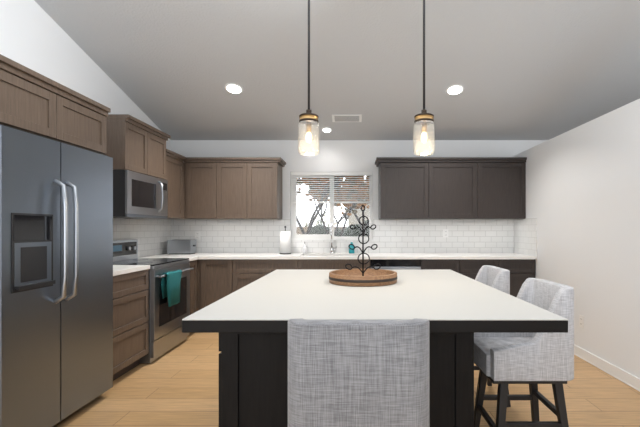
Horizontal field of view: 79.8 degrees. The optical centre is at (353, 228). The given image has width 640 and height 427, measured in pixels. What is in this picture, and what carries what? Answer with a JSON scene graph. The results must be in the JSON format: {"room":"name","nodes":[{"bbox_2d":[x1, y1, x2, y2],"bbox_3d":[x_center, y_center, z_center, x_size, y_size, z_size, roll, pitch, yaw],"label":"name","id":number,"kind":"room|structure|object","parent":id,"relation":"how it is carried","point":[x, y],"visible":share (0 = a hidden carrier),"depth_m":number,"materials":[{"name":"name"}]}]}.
{"room":"kitchen","nodes":[
{"label":"kitchen","id":0,"kind":"room"},
{"bbox_2d":[0,0,170,149],"bbox_3d":[-2.560,-1.251,1.100,0.120,4.982,8.440,0,0,0],"label":"wall","id":1,"kind":"structure","parent":0,"point":[35,36],"depth_m":3.17,"materials":[{"name":"white paint"}]},
{"bbox_2d":[0,58,67,143],"bbox_3d":[-2.179,-0.718,2.170,0.635,0.315,0.539,0,0,0],"label":"upper cabinet","id":2,"kind":"object","parent":1,"relation":"attached to","point":[33,102],"depth_m":2.21,"materials":[{"name":"brown wood"}]},
{"bbox_2d":[68,94,107,155],"bbox_3d":[-2.179,-0.718,2.599,0.635,0.315,0.539,0,0,0],"label":"upper cabinet","id":3,"kind":"object","parent":1,"relation":"attached to","point":[87,122],"depth_m":2.67,"materials":[{"name":"brown wood"}]},
{"bbox_2d":[108,114,151,175],"bbox_3d":[-2.296,-0.782,3.709,0.400,0.475,0.437,0,0,0],"label":"upper cabinet","id":4,"kind":"object","parent":1,"relation":"attached to","point":[129,141],"depth_m":3.57,"materials":[{"name":"brown wood"}]},
{"bbox_2d":[113,170,167,218],"bbox_3d":[-2.259,-0.327,3.873,0.474,0.430,0.761,0,0,0],"label":"microwave","id":5,"kind":"object","parent":4,"relation":"attached to","point":[136,195],"visible":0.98,"depth_m":3.69,"materials":[{"name":"silver metal"}]},
{"bbox_2d":[113,218,170,256],"bbox_3d":[-2.496,0.099,4.032,0.008,0.462,2.319,0,0,0],"label":"backsplash","id":6,"kind":"structure","parent":1,"relation":"attached to","point":[152,236],"depth_m":4.58,"materials":[{"name":"tile"}]},
{"bbox_2d":[152,130,167,179],"bbox_3d":[-2.296,-0.782,4.037,0.400,0.475,0.438,0,0,0],"label":"upper cabinet","id":7,"kind":"object","parent":1,"relation":"attached to","point":[159,151],"depth_m":4.13,"materials":[{"name":"brown wood"}]},
{"bbox_2d":[167,154,183,217],"bbox_3d":[-2.321,-0.503,4.524,0.351,0.745,0.528,0,0,0],"label":"upper cabinet","id":8,"kind":"object","parent":1,"relation":"attached to","point":[175,163],"depth_m":4.61,"materials":[{"name":"brown wood"}]},
{"bbox_2d":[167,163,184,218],"bbox_3d":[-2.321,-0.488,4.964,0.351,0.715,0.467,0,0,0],"label":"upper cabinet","id":9,"kind":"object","parent":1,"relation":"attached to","point":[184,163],"depth_m":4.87,"materials":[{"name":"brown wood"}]},
{"bbox_2d":[34,0,639,139],"bbox_3d":[1.050,-2.326,1.100,7.340,2.294,8.440,0,0,0],"label":"ceiling","id":10,"kind":"structure","parent":0,"point":[533,69],"depth_m":3.68,"materials":[{"name":"grey paint"}]},
{"bbox_2d":[225,83,242,93],"bbox_3d":[-1.285,-1.497,4.080,0.186,0.051,0.181,0,0,0],"label":"recessed light","id":11,"kind":"object","parent":10,"relation":"in","point":[234,88],"visible":1,"depth_m":4.07,"materials":[{"name":"white plastic"}]},
{"bbox_2d":[298,0,318,155],"bbox_3d":[-0.260,-1.216,2.200,0.122,1.578,0.122,0,0,0],"label":"pendant light","id":12,"kind":"object","parent":10,"relation":"hanging from","point":[308,118],"visible":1,"depth_m":2.19,"materials":[{"name":"clear glass"}]},
{"bbox_2d":[322,127,331,132],"bbox_3d":[-0.350,-1.276,4.929,0.136,0.038,0.133,0,0,0],"label":"recessed light","id":13,"kind":"object","parent":10,"relation":"in","point":[326,130],"visible":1,"depth_m":4.93,"materials":[{"name":"white plastic"}]},
{"bbox_2d":[332,115,361,121],"bbox_3d":[-0.085,-1.348,4.649,0.360,0.048,0.157,0,0,0],"label":"ceiling vent","id":14,"kind":"object","parent":10,"relation":"in","point":[346,118],"visible":1,"depth_m":4.64,"materials":[{"name":"white metal"}]},
{"bbox_2d":[413,0,434,155],"bbox_3d":[0.405,-1.216,2.200,0.122,1.578,0.122,0,0,0],"label":"pendant light","id":15,"kind":"object","parent":10,"relation":"hanging from","point":[423,119],"visible":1,"depth_m":2.19,"materials":[{"name":"clear glass"}]},
{"bbox_2d":[446,85,463,94],"bbox_3d":[1.087,-1.492,4.099,0.186,0.051,0.181,0,0,0],"label":"recessed light","id":16,"kind":"object","parent":10,"relation":"in","point":[454,89],"visible":1,"depth_m":4.10,"materials":[{"name":"white"}]},
{"bbox_2d":[53,333,639,426],"bbox_3d":[1.050,1.290,1.100,7.340,0.100,8.440,0,0,0],"label":"floor","id":17,"kind":"structure","parent":0,"point":[177,386],"depth_m":2.79,"materials":[{"name":"brown wood"}]},
{"bbox_2d":[0,124,112,426],"bbox_3d":[-2.102,0.341,2.396,0.755,1.775,0.901,0,0,0],"label":"fridge","id":18,"kind":"object","parent":17,"relation":"on","point":[56,281],"visible":1,"depth_m":2.27,"materials":[{"name":"grey metal"}]},
{"bbox_2d":[113,265,149,380],"bbox_3d":[-2.183,0.802,3.177,0.626,0.875,0.610,0,0,0],"label":"base cabinet","id":19,"kind":"object","parent":17,"relation":"on","point":[130,316],"depth_m":3.20,"materials":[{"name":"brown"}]},
{"bbox_2d":[113,265,148,272],"bbox_3d":[-2.179,0.348,3.175,0.636,0.035,0.614,0,0,0],"label":"countertop","id":20,"kind":"structure","parent":19,"relation":"on","point":[116,268],"depth_m":3.25,"materials":[{"name":"white stone"}]},
{"bbox_2d":[113,239,193,363],"bbox_3d":[-2.113,0.679,3.872,0.724,1.122,0.770,0,0,0],"label":"range","id":21,"kind":"object","parent":17,"relation":"on","point":[169,294],"visible":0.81,"depth_m":3.75,"materials":[{"name":"silver metal"}]},
{"bbox_2d":[161,269,182,306],"bbox_3d":[-1.788,0.580,3.738,0.074,0.326,0.302,0,0,0],"label":"towel","id":22,"kind":"object","parent":21,"relation":"hanging from","point":[170,283],"depth_m":3.69,"materials":[{"name":"teal fabric"}]},
{"bbox_2d":[189,257,197,314],"bbox_3d":[-2.183,0.802,4.409,0.626,0.875,0.296,0,0,0],"label":"base cabinet","id":23,"kind":"object","parent":17,"relation":"on","point":[193,264],"depth_m":4.47,"materials":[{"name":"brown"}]},
{"bbox_2d":[138,253,212,260],"bbox_3d":[-2.179,0.348,4.729,0.636,0.035,0.936,0,0,0],"label":"countertop","id":24,"kind":"structure","parent":23,"relation":"on","point":[190,256],"depth_m":4.72,"materials":[{"name":"white stone"}]},
{"bbox_2d":[167,240,195,253],"bbox_3d":[-2.240,0.235,4.990,0.320,0.187,0.180,0,0,0],"label":"toaster","id":25,"kind":"object","parent":24,"relation":"on","point":[181,246],"visible":1,"depth_m":4.90,"materials":[{"name":"silver metal"}]},
{"bbox_2d":[197,259,239,310],"bbox_3d":[-1.641,0.803,4.884,0.493,0.875,0.626,0,0,0],"label":"base cabinet","id":26,"kind":"object","parent":17,"relation":"on","point":[220,276],"depth_m":4.58,"materials":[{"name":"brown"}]},
{"bbox_2d":[196,253,535,258],"bbox_3d":[0.149,0.348,4.876,4.074,0.035,0.642,0,0,0],"label":"countertop","id":27,"kind":"structure","parent":26,"relation":"on","point":[218,255],"depth_m":4.56,"materials":[{"name":"white stone"}]},
{"bbox_2d":[280,226,290,253],"bbox_3d":[-0.900,0.144,5.000,0.150,0.369,0.150,0,0,0],"label":"paper towel holder","id":28,"kind":"object","parent":27,"relation":"on","point":[285,241],"visible":1,"depth_m":4.94,"materials":[{"name":"white paper"}]},
{"bbox_2d":[303,244,306,252],"bbox_3d":[-0.660,0.251,5.122,0.056,0.156,0.063,0,0,0],"label":"soap dispenser","id":29,"kind":"object","parent":27,"relation":"on","point":[304,248],"visible":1,"depth_m":5.10,"materials":[{"name":"white ceramic"}]},
{"bbox_2d":[328,223,335,254],"bbox_3d":[-0.278,0.126,5.067,0.104,0.408,0.217,0,0,0],"label":"faucet","id":30,"kind":"object","parent":27,"relation":"on","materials":[{"name":"silver metal"}]},
{"bbox_2d":[349,241,354,252],"bbox_3d":[-0.030,0.244,5.125,0.077,0.170,0.045,0,0,0],"label":"dish soap bottle","id":31,"kind":"object","parent":27,"relation":"on","point":[350,250],"visible":0.79,"depth_m":5.11,"materials":[{"name":"teal plastic"}]},
{"bbox_2d":[240,259,303,288],"bbox_3d":[-1.064,0.803,4.884,0.906,0.875,0.626,0,0,0],"label":"base cabinet","id":32,"kind":"object","parent":17,"relation":"on","point":[251,270],"depth_m":4.57,"materials":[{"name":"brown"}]},
{"bbox_2d":[304,259,370,269],"bbox_3d":[-0.265,0.803,4.884,0.931,0.875,0.626,0,0,0],"label":"base cabinet","id":33,"kind":"object","parent":17,"relation":"on","point":[309,264],"depth_m":4.58,"materials":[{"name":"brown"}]},
{"bbox_2d":[219,334,473,426],"bbox_3d":[-0.034,0.804,2.301,1.111,0.872,1.317,0,0,0],"label":"kitchen island","id":34,"kind":"object","parent":17,"relation":"on","point":[253,368],"depth_m":1.65,"materials":[{"name":"black wood"}]},
{"bbox_2d":[182,270,567,333],"bbox_3d":[0.075,0.347,2.175,1.370,0.043,1.650,0,0,0],"label":"island countertop","id":35,"kind":"structure","parent":34,"relation":"on","point":[452,302],"depth_m":1.57,"materials":[{"name":"white stone"}]},
{"bbox_2d":[329,269,396,286],"bbox_3d":[0.055,0.290,2.300,0.413,0.058,0.413,0,0,0],"label":"tray","id":36,"kind":"object","parent":35,"relation":"on","point":[356,278],"visible":0.98,"depth_m":2.15,"materials":[{"name":"brown wood"}]},
{"bbox_2d":[345,205,380,275],"bbox_3d":[0.055,0.080,2.300,0.215,0.449,0.088,0,0,0],"label":"decorative sculpture","id":37,"kind":"object","parent":36,"relation":"on","point":[362,242],"visible":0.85,"depth_m":2.30,"materials":[{"name":"black metal"}]},
{"bbox_2d":[288,318,428,426],"bbox_3d":[0.015,0.766,1.397,0.460,0.952,0.455,0,0,0],"label":"stool","id":38,"kind":"object","parent":17,"relation":"on","point":[358,373],"visible":1,"depth_m":1.17,"materials":[{"name":"grey fabric"}]},
{"bbox_2d":[371,259,420,269],"bbox_3d":[0.502,0.802,4.864,0.597,0.866,0.592,0,0,0],"label":"dishwasher","id":39,"kind":"object","parent":17,"relation":"on","point":[400,264],"visible":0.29,"depth_m":4.57,"materials":[{"name":"black metal"}]},
{"bbox_2d":[420,259,467,276],"bbox_3d":[1.069,0.803,4.884,0.526,0.875,0.626,0,0,0],"label":"base cabinet","id":40,"kind":"object","parent":17,"relation":"on","point":[460,266],"depth_m":4.57,"materials":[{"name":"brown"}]},
{"bbox_2d":[468,259,503,279],"bbox_3d":[1.504,0.803,4.884,0.584,0.875,0.626,0,0,0],"label":"base cabinet","id":41,"kind":"object","parent":17,"relation":"on","point":[474,265],"depth_m":4.57,"materials":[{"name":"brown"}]},
{"bbox_2d":[474,265,510,406],"bbox_3d":[0.882,0.766,2.840,0.435,0.952,0.420,0,0,0],"label":"stool","id":42,"kind":"object","parent":17,"relation":"on","point":[495,277],"visible":0.19,"depth_m":2.73,"materials":[{"name":"grey fabric"}]},
{"bbox_2d":[504,259,534,296],"bbox_3d":[1.931,0.803,4.884,0.511,0.875,0.626,0,0,0],"label":"base cabinet","id":43,"kind":"object","parent":17,"relation":"on","point":[520,270],"depth_m":4.58,"materials":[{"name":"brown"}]},
{"bbox_2d":[474,278,573,426],"bbox_3d":[0.882,0.766,2.060,0.435,0.952,0.420,0,0,0],"label":"stool","id":44,"kind":"object","parent":17,"relation":"on","point":[504,360],"visible":0.77,"depth_m":1.89,"materials":[{"name":"grey fabric"}]},
{"bbox_2d":[171,140,546,230],"bbox_3d":[1.110,-1.251,5.260,7.220,4.982,0.120,0,0,0],"label":"wall","id":45,"kind":"structure","parent":0,"point":[346,155],"depth_m":5.20,"materials":[{"name":"white paint"}]},
{"bbox_2d":[195,231,199,239],"bbox_3d":[-2.130,0.090,5.188,0.070,0.114,0.007,0,0,0],"label":"outlet","id":46,"kind":"object","parent":45,"relation":"attached to","point":[197,235],"visible":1,"depth_m":5.19,"materials":[{"name":"white plastic"}]},
{"bbox_2d":[184,157,285,218],"bbox_3d":[-1.544,-0.517,5.006,1.238,0.775,0.382,0,0,0],"label":"upper cabinet","id":47,"kind":"object","parent":45,"relation":"attached to","point":[233,187],"visible":0.98,"depth_m":4.86,"materials":[{"name":"brown wood"}]},
{"bbox_2d":[291,172,372,239],"bbox_3d":[-0.305,-0.315,5.255,1.126,0.926,0.101,0,0,0],"label":"window","id":48,"kind":"structure","parent":45,"relation":"in","point":[294,195],"depth_m":5.22,"materials":[{"name":"white"}]},
{"bbox_2d":[171,219,513,252],"bbox_3d":[-0.155,0.099,5.196,4.686,0.462,0.008,0,0,0],"label":"backsplash","id":49,"kind":"structure","parent":45,"relation":"attached to","point":[389,235],"depth_m":5.19,"materials":[{"name":"tile"}]},
{"bbox_2d":[379,157,434,218],"bbox_3d":[0.672,-0.503,5.022,0.675,0.745,0.351,0,0,0],"label":"upper cabinet","id":50,"kind":"object","parent":45,"relation":"attached to","point":[406,184],"depth_m":4.86,"materials":[{"name":"brown wood"}]},
{"bbox_2d":[443,229,447,236],"bbox_3d":[1.250,0.060,5.188,0.070,0.114,0.007,0,0,0],"label":"outlet","id":51,"kind":"object","parent":45,"relation":"attached to","point":[445,232],"visible":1,"depth_m":5.19,"materials":[{"name":"white plastic"}]},
{"bbox_2d":[435,157,482,218],"bbox_3d":[1.261,-0.503,5.022,0.734,0.745,0.351,0,0,0],"label":"upper cabinet","id":52,"kind":"object","parent":45,"relation":"attached to","point":[451,187],"depth_m":4.86,"materials":[{"name":"brown wood"}]},
{"bbox_2d":[483,157,526,218],"bbox_3d":[1.849,-0.503,5.022,0.675,0.745,0.351,0,0,0],"label":"upper cabinet","id":53,"kind":"object","parent":45,"relation":"attached to","point":[504,178],"depth_m":4.86,"materials":[{"name":"brown wood"}]},
{"bbox_2d":[514,98,639,377],"bbox_3d":[2.250,0.120,1.700,0.120,2.240,7.000,0,0,0],"label":"wall","id":54,"kind":"structure","parent":0,"point":[583,194],"depth_m":3.44,"materials":[{"name":"white paint"}]},
{"bbox_2d":[514,218,536,255],"bbox_3d":[2.186,0.099,4.873,0.008,0.462,0.636,0,0,0],"label":"backsplash","id":55,"kind":"structure","parent":54,"relation":"attached to","point":[525,236],"depth_m":4.84,"materials":[{"name":"tile"}]},
{"bbox_2d":[579,315,583,327],"bbox_3d":[2.186,0.890,3.660,0.007,0.114,0.070,0,0,0],"label":"outlet","id":56,"kind":"object","parent":54,"relation":"attached to","point":[581,321],"visible":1,"depth_m":3.66,"materials":[{"name":"white plastic"}]},
{"bbox_2d":[574,344,639,391],"bbox_3d":[2.181,1.192,1.380,0.018,0.095,6.360,0,0,0],"label":"baseboard","id":57,"kind":"structure","parent":54,"relation":"attached to","point":[625,377],"depth_m":3.24,"materials":[{"name":"white wood"}]},
{"label":"outside","id":58,"kind":"structure","parent":0,"visible":0},
{"bbox_2d":[297,176,365,226],"bbox_3d":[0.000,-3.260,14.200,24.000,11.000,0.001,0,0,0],"label":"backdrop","id":59,"kind":"structure","parent":58,"point":[308,209],"depth_m":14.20,"materials":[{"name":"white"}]},
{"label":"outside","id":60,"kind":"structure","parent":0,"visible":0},
{"bbox_2d":[297,190,368,235],"bbox_3d":[0.000,-0.360,11.640,14.000,3.600,3.919,0,0,0],"label":"bush","id":61,"kind":"object","parent":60,"point":[350,231],"depth_m":10.39,"materials":[{"name":"beige plant"}]},
{"bbox_2d":[297,176,368,235],"bbox_3d":[0.041,-0.750,8.653,4.034,4.382,3.339,0,0,0],"label":"tree","id":62,"kind":"object","parent":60,"point":[352,206],"depth_m":8.20,"materials":[{"name":"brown plant"}]}
]}

